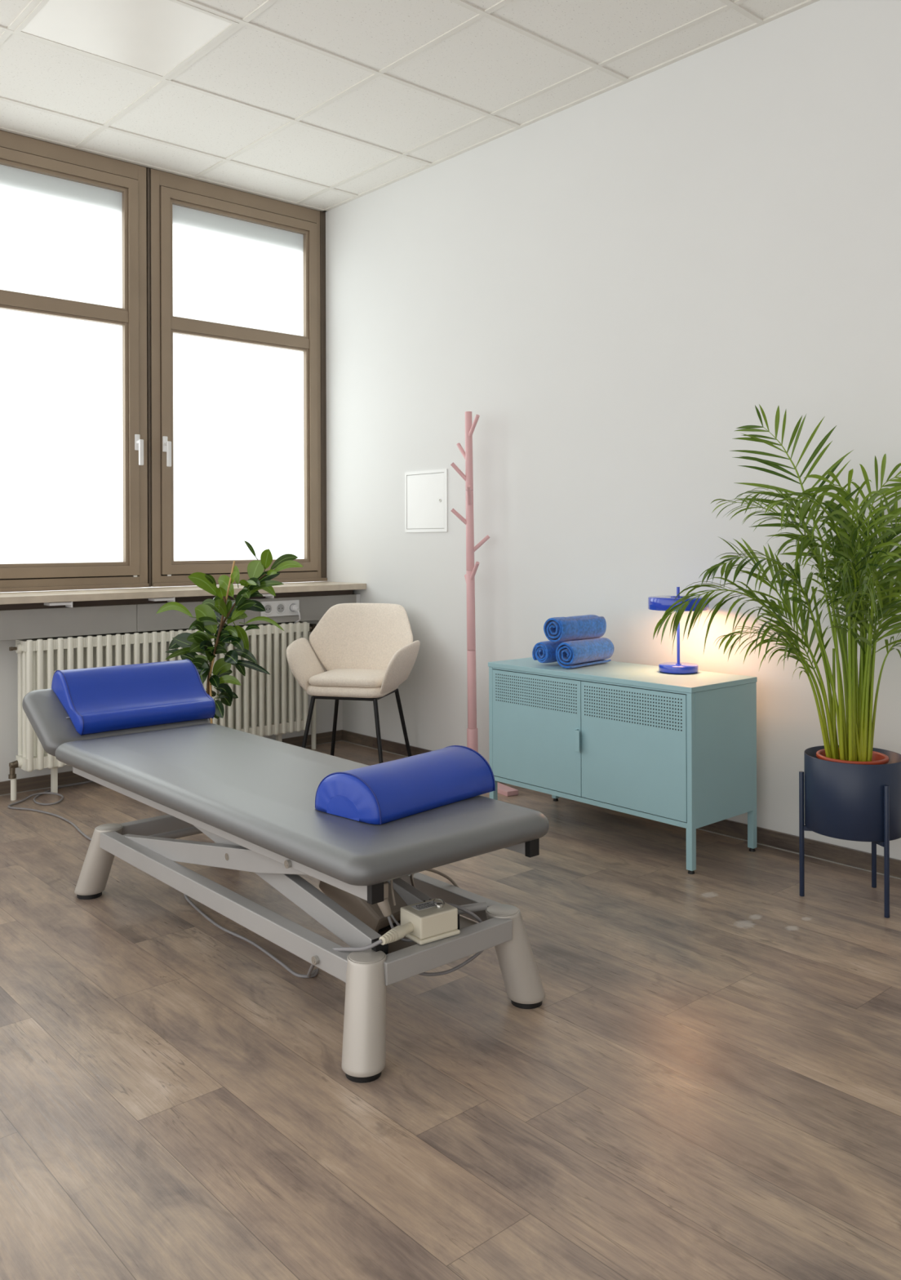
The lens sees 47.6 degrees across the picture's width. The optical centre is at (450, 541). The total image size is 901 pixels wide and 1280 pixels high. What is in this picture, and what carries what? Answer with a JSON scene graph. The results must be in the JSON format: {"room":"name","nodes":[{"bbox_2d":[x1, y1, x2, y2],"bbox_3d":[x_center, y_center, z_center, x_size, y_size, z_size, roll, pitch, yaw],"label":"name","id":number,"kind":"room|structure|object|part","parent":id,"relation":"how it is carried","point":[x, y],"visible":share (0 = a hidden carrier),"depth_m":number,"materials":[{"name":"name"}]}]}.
{"room":"physiotherapy treatment room","nodes":[
{"label":"physiotherapy treatment room","id":0,"kind":"room"},
{"bbox_2d":[0,620,342,782],"bbox_3d":[-2.396,0.712,4.325,4.600,0.880,0.180,0,0,-41],"label":"wall","id":1,"kind":"structure","parent":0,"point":[325,708],"depth_m":4.59,"materials":[{"name":"paint"}]},
{"bbox_2d":[0,129,148,592],"bbox_3d":[-1.939,-0.830,4.823,1.068,2.131,0.136,0,0,-41],"label":"window","id":2,"kind":"structure","parent":1,"relation":"attached to","point":[73,452],"depth_m":4.94,"materials":[{"name":"brown metal"}]},
{"bbox_3d":[-1.952,-1.455,4.851,0.828,0.600,0.001,0,0,-41],"label":"pane","id":3,"kind":"part","parent":2,"relation":"part of","materials":[{"name":"glass"}]},
{"bbox_3d":[-1.949,-0.487,4.851,0.828,1.195,0.001,0,0,-41],"label":"pane","id":4,"kind":"part","parent":2,"relation":"part of","materials":[{"name":"glass"}]},
{"bbox_3d":[-1.572,-0.496,5.124,0.026,0.080,0.009,0,0,-41],"label":"handle","id":5,"kind":"part","parent":2,"relation":"part of","materials":[{"name":"silver metal"}]},
{"bbox_3d":[-1.554,-0.443,5.105,0.022,0.129,0.051,0,0,-41],"label":"lever","id":6,"kind":"part","parent":2,"relation":"part of","materials":[{"name":"silver metal"}]},
{"bbox_2d":[0,729,342,795],"bbox_3d":[-2.336,1.102,4.250,4.588,0.058,0.012,0,0,-41],"label":"baseboard","id":7,"kind":"structure","parent":1,"relation":"attached to","point":[67,777],"depth_m":4.72,"materials":[{"name":"brown wood"}]},
{"bbox_2d":[0,593,360,640],"bbox_3d":[-2.274,0.364,4.184,4.599,0.129,0.193,0,0,-41],"label":"duct","id":8,"kind":"object","parent":1,"relation":"attached to","point":[38,623],"depth_m":4.75,"materials":[{"name":"white plastic"}]},
{"bbox_2d":[263,603,273,614],"bbox_3d":[-0.936,0.349,5.239,0.060,0.060,0.005,0,0,-41],"label":"socket","id":9,"kind":"object","parent":8,"relation":"attached to","point":[268,607],"depth_m":5.24,"materials":[{"name":"white plastic"}]},
{"bbox_3d":[-0.882,0.348,5.293,0.229,0.080,0.014,0,0,-41],"label":"socket strip","id":10,"kind":"part","parent":8,"relation":"part of","materials":[{"name":"white plastic"}]},
{"bbox_2d":[275,602,285,613],"bbox_3d":[-0.879,0.348,5.290,0.060,0.060,0.005,0,0,-41],"label":"socket","id":11,"kind":"object","parent":8,"relation":"attached to","point":[280,606],"depth_m":5.29,"materials":[{"name":"white plastic"}]},
{"bbox_2d":[288,601,297,613],"bbox_3d":[-0.822,0.348,5.340,0.060,0.060,0.005,0,0,-41],"label":"socket","id":12,"kind":"object","parent":8,"relation":"attached to","point":[290,603],"depth_m":5.33,"materials":[{"name":"white plastic"}]},
{"bbox_2d":[290,604,300,623],"bbox_3d":[-0.834,0.440,5.365,0.048,0.219,0.145,0,0,-38],"label":"plug","id":13,"kind":"object","parent":8,"relation":"attached to","point":[294,607],"visible":0.83,"depth_m":5.32,"materials":[{"name":"white plastic"}]},
{"bbox_3d":[-0.820,0.454,5.376,0.024,0.191,0.145,0,0,-30],"label":"cord","id":14,"kind":"part","parent":13,"relation":"part of","materials":[{"name":"white plastic"}]},
{"bbox_2d":[0,581,366,610],"bbox_3d":[-2.314,0.270,4.230,4.599,0.063,0.389,0,0,-41],"label":"window sill","id":15,"kind":"structure","parent":1,"relation":"attached to","point":[87,597],"depth_m":4.81,"materials":[{"name":"stone"}]},
{"bbox_2d":[146,167,327,586],"bbox_3d":[-1.130,-0.833,5.537,1.090,2.131,0.136,0,0,-41],"label":"window","id":16,"kind":"structure","parent":1,"relation":"attached to","point":[235,280],"depth_m":5.52,"materials":[{"name":"brown metal"}]},
{"bbox_3d":[-1.460,-0.497,5.223,0.026,0.080,0.009,0,0,-41],"label":"handle","id":17,"kind":"part","parent":16,"relation":"part of","materials":[{"name":"silver metal"}]},
{"bbox_3d":[-1.442,-0.443,5.203,0.022,0.129,0.051,0,0,-41],"label":"lever","id":18,"kind":"part","parent":16,"relation":"part of","materials":[{"name":"silver metal"}]},
{"bbox_3d":[-1.146,-1.458,5.562,0.828,0.600,0.001,0,0,-41],"label":"pane","id":19,"kind":"part","parent":16,"relation":"part of","materials":[{"name":"glass"}]},
{"bbox_3d":[-1.143,-0.490,5.562,0.828,1.195,0.001,0,0,-41],"label":"pane","id":20,"kind":"part","parent":16,"relation":"part of","materials":[{"name":"glass"}]},
{"bbox_2d":[0,0,819,212],"bbox_3d":[-0.116,-1.907,1.731,4.600,0.010,7.300,0,0,-41],"label":"ceiling","id":21,"kind":"structure","parent":0,"point":[322,105],"depth_m":4.23,"materials":[{"name":"tile"}]},
{"bbox_2d":[13,0,239,79],"bbox_3d":[-1.200,-1.903,3.773,0.601,0.010,0.601,0,0,-41],"label":"recessed light","id":22,"kind":"object","parent":21,"relation":"in","point":[154,37],"visible":1,"depth_m":3.79,"materials":[{"name":"white plastic"}]},
{"bbox_2d":[0,741,900,1279],"bbox_3d":[-0.072,1.124,1.694,4.600,0.001,7.200,0,0,-41],"label":"floor","id":23,"kind":"structure","parent":0,"point":[704,1082],"depth_m":2.15,"materials":[{"name":"plastic"}]},
{"bbox_2d":[8,622,316,800],"bbox_3d":[-1.335,0.778,5.002,1.620,0.700,0.190,0,0,-41],"label":"radiator","id":24,"kind":"object","parent":23,"relation":"on","point":[275,703],"visible":0.48,"depth_m":4.88,"materials":[{"name":"metal"}]},
{"bbox_2d":[7,780,319,977],"bbox_3d":[-1.190,1.111,3.642,0.547,0.035,2.582,0,0,-29],"label":"power cord","id":25,"kind":"object","parent":23,"relation":"on","point":[47,792],"visible":0.77,"depth_m":3.19,"materials":[{"name":"grey plastic"}]},
{"bbox_2d":[155,540,302,723],"bbox_3d":[-0.966,0.563,4.503,0.645,1.128,0.280,0,0,-4],"label":"potted ficus","id":26,"kind":"object","parent":23,"relation":"on","point":[200,642],"visible":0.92,"depth_m":4.49,"materials":[{"name":"green plant"}]},
{"bbox_2d":[22,688,549,1083],"bbox_3d":[-0.622,0.822,3.014,0.604,0.608,1.997,0,0,-41],"label":"massage table","id":27,"kind":"object","parent":23,"relation":"on","point":[253,796],"visible":1,"depth_m":2.46,"materials":[{"name":"grey leather"}]},
{"bbox_3d":[-1.113,1.007,3.234,0.168,0.211,0.092,0,0,22],"label":"leg","id":28,"kind":"part","parent":27,"relation":"part of","materials":[{"name":"metal"}]},
{"bbox_2d":[51,658,215,735],"bbox_3d":[-1.139,0.551,3.673,0.516,0.202,0.284,0,0,-41],"label":"pillow","id":29,"kind":"object","parent":27,"relation":"on","point":[97,700],"visible":1,"depth_m":3.61,"materials":[{"name":"blue leather"}]},
{"bbox_3d":[-0.659,0.855,2.766,0.028,0.221,1.073,0,0,-41],"label":"lift arm","id":30,"kind":"part","parent":27,"relation":"part of","materials":[{"name":"grey metal"}]},
{"bbox_3d":[-0.694,0.734,2.744,0.028,0.042,1.605,0,0,-41],"label":"seat rail","id":31,"kind":"part","parent":27,"relation":"part of","materials":[{"name":"grey metal"}]},
{"bbox_3d":[-0.645,0.929,2.703,0.040,0.050,1.350,0,0,-41],"label":"rail","id":32,"kind":"part","parent":27,"relation":"part of","materials":[{"name":"grey metal"}]},
{"bbox_3d":[-0.539,0.812,2.678,0.031,0.234,1.156,0,0,-41],"label":"lift arm","id":33,"kind":"part","parent":27,"relation":"part of","materials":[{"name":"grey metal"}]},
{"bbox_3d":[-0.525,0.682,2.902,0.596,0.062,1.700,0,0,-41],"label":"mattress","id":34,"kind":"part","parent":27,"relation":"part of","materials":[{"name":"grey leather"}]},
{"bbox_3d":[-0.184,1.003,2.181,0.092,0.211,0.141,0,0,0],"label":"leg","id":35,"kind":"part","parent":27,"relation":"part of","materials":[{"name":"metal"}]},
{"bbox_2d":[377,920,400,935],"bbox_3d":[-0.148,0.941,2.466,0.024,0.040,0.081,0,0,43],"label":"socket","id":36,"kind":"object","parent":27,"relation":"attached to","point":[384,926],"depth_m":2.44,"materials":[{"name":"black plastic"}]},
{"bbox_2d":[315,745,495,824],"bbox_3d":[-0.107,0.597,2.567,0.228,0.102,0.444,0,0,41],"label":"bolster","id":37,"kind":"object","parent":27,"relation":"on","point":[380,793],"visible":1,"depth_m":2.46,"materials":[{"name":"blue leather"}]},
{"bbox_3d":[-0.379,0.811,2.819,0.030,0.234,1.156,0,0,-41],"label":"lift arm","id":38,"kind":"part","parent":27,"relation":"part of","materials":[{"name":"grey metal"}]},
{"bbox_3d":[-0.073,0.945,2.397,0.370,0.005,0.165,0,0,-41],"label":"plate","id":39,"kind":"part","parent":27,"relation":"part of","materials":[{"name":"beige plastic"}]},
{"bbox_3d":[-0.306,0.928,3.002,0.040,0.050,1.350,0,0,-41],"label":"rail","id":40,"kind":"part","parent":27,"relation":"part of","materials":[{"name":"grey metal"}]},
{"bbox_3d":[-0.341,0.733,3.055,0.028,0.042,1.605,0,0,-41],"label":"seat rail","id":41,"kind":"part","parent":27,"relation":"part of","materials":[{"name":"grey metal"}]},
{"bbox_3d":[0.158,1.002,2.483,0.146,0.211,0.092,0,0,-8],"label":"leg","id":42,"kind":"part","parent":27,"relation":"part of","materials":[{"name":"metal"}]},
{"bbox_2d":[286,603,420,763],"bbox_3d":[-0.468,0.724,5.078,0.629,0.805,0.495,0,0,15],"label":"armchair","id":43,"kind":"object","parent":23,"relation":"on","point":[356,651],"visible":1,"depth_m":5.16,"materials":[{"name":"beige fabric"}]},
{"bbox_3d":[-0.715,0.614,5.099,0.136,0.247,0.411,0,0,12],"label":"armrest","id":44,"kind":"part","parent":43,"relation":"part of","materials":[{"name":"beige fabric"}]},
{"bbox_3d":[-0.698,0.940,4.928,0.103,0.376,0.021,0,0,-31],"label":"leg","id":45,"kind":"part","parent":43,"relation":"part of","materials":[{"name":"black metal"}]},
{"bbox_3d":[-0.600,0.939,5.304,0.021,0.376,0.103,0,0,-30],"label":"leg","id":46,"kind":"part","parent":43,"relation":"part of","materials":[{"name":"black metal"}]},
{"bbox_2d":[308,668,386,687],"bbox_3d":[-0.475,0.673,5.049,0.380,0.053,0.370,0,0,15],"label":"seat cushion","id":47,"kind":"object","parent":43,"relation":"on","point":[317,677],"depth_m":4.91,"materials":[{"name":"beige fabric"}]},
{"bbox_3d":[-0.430,0.525,5.223,0.552,0.406,0.194,0,0,15],"label":"backrest","id":48,"kind":"part","parent":43,"relation":"part of","materials":[{"name":"beige fabric"}]},
{"bbox_3d":[-0.339,0.938,4.833,0.021,0.376,0.103,0,0,-30],"label":"leg","id":49,"kind":"part","parent":43,"relation":"part of","materials":[{"name":"black metal"}]},
{"bbox_3d":[-0.242,0.613,4.975,0.136,0.247,0.411,0,0,17],"label":"armrest","id":50,"kind":"part","parent":43,"relation":"part of","materials":[{"name":"beige fabric"}]},
{"bbox_3d":[-0.240,0.938,5.209,0.103,0.376,0.021,0,0,-31],"label":"leg","id":51,"kind":"part","parent":43,"relation":"part of","materials":[{"name":"black metal"}]},
{"bbox_2d":[450,411,518,796],"bbox_3d":[0.038,0.257,4.698,0.627,1.732,0.349,0,0,26],"label":"coat stand","id":52,"kind":"object","parent":23,"relation":"on","point":[471,570],"visible":0.83,"depth_m":4.78,"materials":[{"name":"pink paint"}]},
{"bbox_2d":[488,657,757,874],"bbox_3d":[0.624,0.807,3.922,0.419,0.629,0.992,0,0,-41],"label":"sideboard","id":53,"kind":"object","parent":23,"relation":"on","point":[637,740],"visible":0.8,"depth_m":3.66,"materials":[{"name":"green metal"}]},
{"bbox_3d":[0.175,1.041,4.167,0.024,0.140,0.024,0,0,-41],"label":"leg","id":54,"kind":"part","parent":53,"relation":"part of","materials":[{"name":"green metal"}]},
{"bbox_3d":[0.329,0.736,3.975,0.005,0.430,0.472,0,0,-41],"label":"door","id":55,"kind":"part","parent":53,"relation":"part of","materials":[{"name":"green metal"}]},
{"bbox_2d":[532,640,578,662],"bbox_3d":[0.451,0.441,4.126,0.264,0.089,0.094,0,0,-41],"label":"rolled towel","id":56,"kind":"object","parent":53,"relation":"on","point":[544,651],"visible":0.36,"depth_m":4.04,"materials":[{"name":"blue fabric"}]},
{"bbox_3d":[0.469,0.740,3.796,0.018,0.079,0.043,0,0,4],"label":"handle","id":57,"kind":"part","parent":53,"relation":"part of","materials":[{"name":"green metal"}]},
{"bbox_2d":[555,637,614,668],"bbox_3d":[0.531,0.440,4.035,0.098,0.105,0.274,0,0,43],"label":"rolled towel","id":58,"kind":"object","parent":53,"relation":"on","point":[585,652],"visible":1,"depth_m":3.97,"materials":[{"name":"blue fabric"}]},
{"bbox_2d":[543,614,606,642],"bbox_3d":[0.497,0.348,4.066,0.274,0.101,0.107,0,0,-44],"label":"rolled towel","id":59,"kind":"object","parent":58,"relation":"on","point":[557,629],"visible":1,"depth_m":4.01,"materials":[{"name":"blue fabric"}]},
{"bbox_3d":[0.642,0.735,3.621,0.005,0.430,0.466,0,0,-41],"label":"door","id":60,"kind":"part","parent":53,"relation":"part of","materials":[{"name":"green metal"}]},
{"bbox_2d":[648,586,709,674],"bbox_3d":[0.855,0.331,3.829,0.223,0.320,0.223,0,0,-41],"label":"table lamp","id":61,"kind":"object","parent":53,"relation":"on","point":[664,602],"visible":0.79,"depth_m":3.77,"materials":[{"name":"blue metal"}]},
{"bbox_3d":[0.855,0.317,3.829,0.022,0.292,0.022,0,0,-41],"label":"stem","id":62,"kind":"part","parent":61,"relation":"part of","materials":[{"name":"blue metal"}]},
{"bbox_3d":[0.854,0.231,3.829,0.223,0.049,0.223,0,0,-41],"label":"lamp shade","id":63,"kind":"part","parent":61,"relation":"part of","materials":[{"name":"blue metal"}]},
{"bbox_3d":[0.812,1.038,3.445,0.024,0.140,0.024,0,0,-41],"label":"leg","id":64,"kind":"part","parent":53,"relation":"part of","materials":[{"name":"green metal"}]},
{"bbox_3d":[1.091,1.038,3.692,0.024,0.140,0.024,0,0,-41],"label":"leg","id":65,"kind":"part","parent":53,"relation":"part of","materials":[{"name":"green metal"}]},
{"bbox_2d":[799,745,900,918],"bbox_3d":[1.266,0.892,3.193,0.309,0.453,0.293,0,0,-41],"label":"plant stand","id":66,"kind":"object","parent":23,"relation":"on","point":[858,802],"visible":0.95,"depth_m":3.06,"materials":[{"name":"blue metal"}]},
{"bbox_2d":[653,404,900,764],"bbox_3d":[1.120,0.221,3.137,0.864,1.315,0.640,0,0,-41],"label":"potted palm","id":67,"kind":"object","parent":66,"relation":"in","point":[855,728],"visible":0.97,"depth_m":3.15,"materials":[{"name":"plant"}]},
{"bbox_3d":[1.109,0.923,3.223,0.015,0.392,0.015,0,0,-41],"label":"leg","id":68,"kind":"part","parent":66,"relation":"part of","materials":[{"name":"blue metal"}]},
{"bbox_3d":[1.187,0.904,3.204,0.150,0.014,0.014,0,0,13],"label":"arm","id":69,"kind":"part","parent":66,"relation":"part of","materials":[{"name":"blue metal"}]},
{"bbox_2d":[816,748,888,764],"bbox_3d":[1.255,0.772,3.189,0.212,0.211,0.212,0,0,-41],"label":"nursery pot","id":70,"kind":"object","parent":66,"relation":"in","point":[864,757],"depth_m":3.16,"materials":[{"name":"plastic"}]},
{"bbox_3d":[1.260,0.781,3.188,0.293,0.231,0.293,0,0,-41],"label":"planter pot","id":71,"kind":"part","parent":66,"relation":"part of","materials":[{"name":"blue metal"}]},
{"bbox_3d":[1.368,0.922,3.300,0.015,0.392,0.015,0,0,-41],"label":"leg","id":72,"kind":"part","parent":66,"relation":"part of","materials":[{"name":"blue metal"}]},
{"bbox_3d":[1.278,0.904,3.115,0.014,0.014,0.150,0,0,-14],"label":"arm","id":73,"kind":"part","parent":66,"relation":"part of","materials":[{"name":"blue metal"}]},
{"bbox_3d":[1.297,0.923,3.037,0.015,0.392,0.015,0,0,-41],"label":"leg","id":74,"kind":"part","parent":66,"relation":"part of","materials":[{"name":"blue metal"}]},
{"bbox_2d":[314,0,900,860],"bbox_3d":[1.670,-0.412,3.303,0.150,3.100,7.300,0,0,-41],"label":"wall","id":75,"kind":"structure","parent":0,"point":[615,282],"depth_m":4.21,"materials":[{"name":"paint"}]},
{"bbox_2d":[404,468,448,532],"bbox_3d":[-0.127,-0.204,5.221,0.007,0.315,0.332,0,0,-41],"label":"access hatch","id":76,"kind":"object","parent":75,"relation":"attached to","point":[426,503],"visible":1,"depth_m":5.21,"materials":[{"name":"metal"}]},
{"bbox_2d":[342,729,900,879],"bbox_3d":[1.707,1.088,3.144,0.012,0.058,7.020,0,0,-41],"label":"baseboard","id":77,"kind":"structure","parent":75,"relation":"attached to","point":[849,856],"depth_m":3.71,"materials":[{"name":"brown wood"}]}
]}

